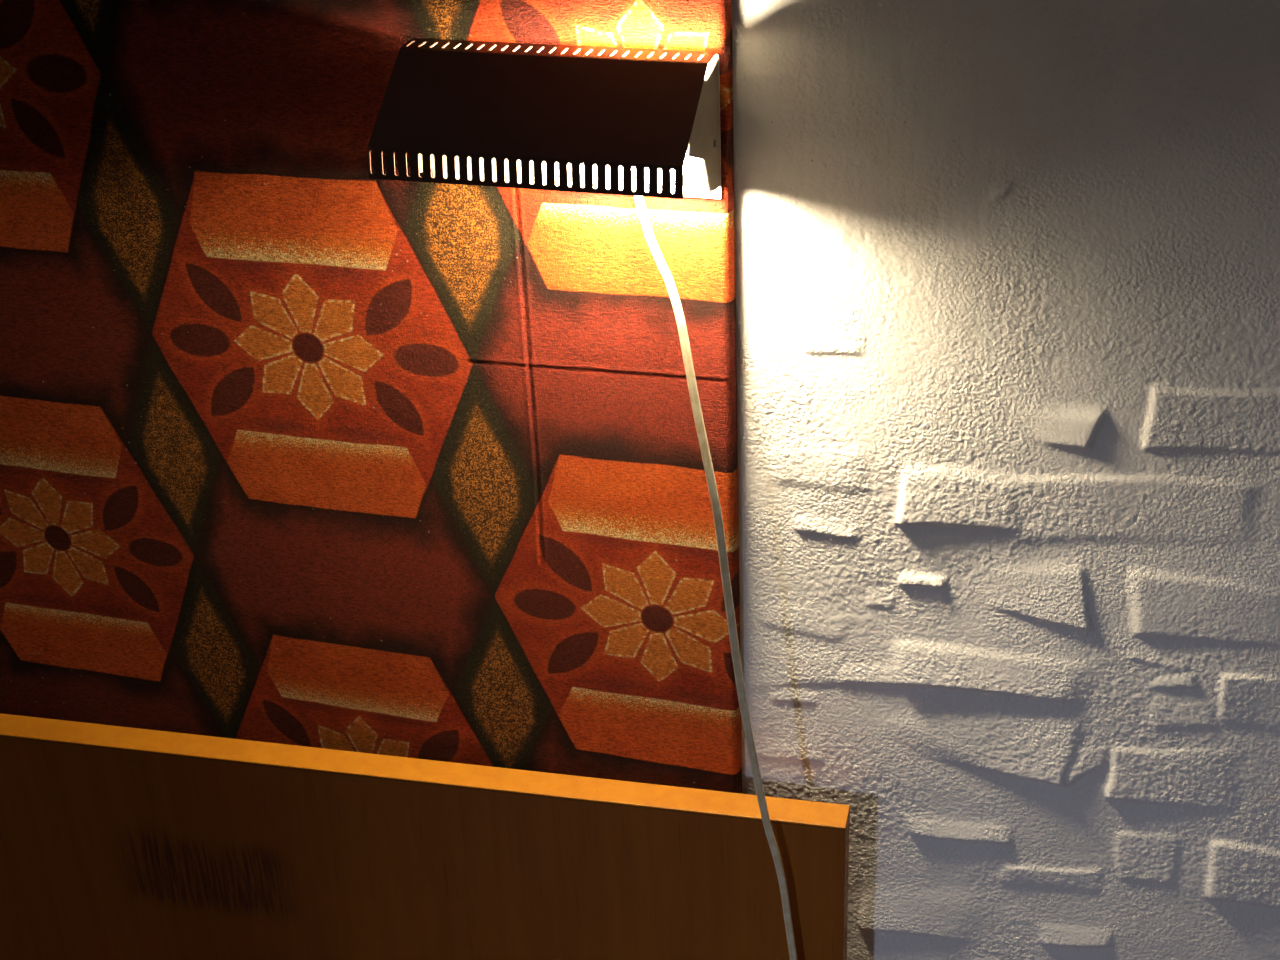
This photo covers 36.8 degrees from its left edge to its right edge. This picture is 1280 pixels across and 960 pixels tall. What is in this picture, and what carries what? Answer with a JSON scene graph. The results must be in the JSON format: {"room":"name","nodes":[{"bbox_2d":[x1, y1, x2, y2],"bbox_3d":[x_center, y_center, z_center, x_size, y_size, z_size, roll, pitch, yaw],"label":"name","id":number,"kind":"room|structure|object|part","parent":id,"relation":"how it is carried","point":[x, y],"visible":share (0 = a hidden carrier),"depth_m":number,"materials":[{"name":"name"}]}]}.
{"room":"bedroom","nodes":[
{"label":"bedroom","id":0,"kind":"room"},
{"bbox_2d":[732,0,1279,959],"bbox_3d":[0.008,-0.204,1.350,4.000,2.504,0.124,6,30,15],"label":"wall","id":1,"kind":"structure","parent":0,"point":[1007,272],"depth_m":1.31,"materials":[{"name":"paint"}]},
{"bbox_2d":[0,0,741,793],"bbox_3d":[-0.404,-0.134,1.444,0.974,0.920,0.013,6,30,15],"label":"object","id":2,"kind":"object","parent":1,"relation":"attached to","point":[299,446],"visible":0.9,"depth_m":1.42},
{"bbox_2d":[367,38,796,959],"bbox_3d":[-0.013,0.153,1.417,0.269,0.938,0.099,6,30,15],"label":"wall lamp","id":3,"kind":"object","parent":2,"relation":"attached to","point":[638,123],"visible":1,"depth_m":1.20,"materials":[{"name":"brown metal"}]},
{"bbox_3d":[-0.061,-0.229,1.207,0.204,0.064,0.090,6,30,15],"label":"lamp shade","id":4,"kind":"part","parent":3,"relation":"part of","materials":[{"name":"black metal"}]},
{"bbox_3d":[-0.046,-0.236,1.262,0.202,0.097,0.002,6,30,15],"label":"plate","id":5,"kind":"part","parent":3,"relation":"part of","materials":[{"name":"black metal"}]},
{"bbox_3d":[0.000,-0.213,1.232,0.071,0.045,0.045,6,30,15],"label":"light bulb","id":6,"kind":"part","parent":3,"relation":"part of","materials":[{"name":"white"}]},
{"bbox_3d":[0.059,0.189,1.434,0.131,0.853,0.025,15,34,28],"label":"power cord","id":7,"kind":"part","parent":3,"relation":"part of","materials":[{"name":"white plastic"}]},
{"bbox_3d":[-0.364,1.660,0.668,4.000,0.050,2.988,6,30,15],"label":"floor","id":8,"kind":"structure","parent":0,"visible":0},
{"bbox_2d":[0,713,849,959],"bbox_3d":[-0.291,0.565,1.752,0.950,0.792,0.028,4,30,12],"label":"headboard","id":9,"kind":"object","parent":8,"relation":"on","point":[117,842],"visible":1,"depth_m":1.57,"materials":[{"name":"brown wood"}]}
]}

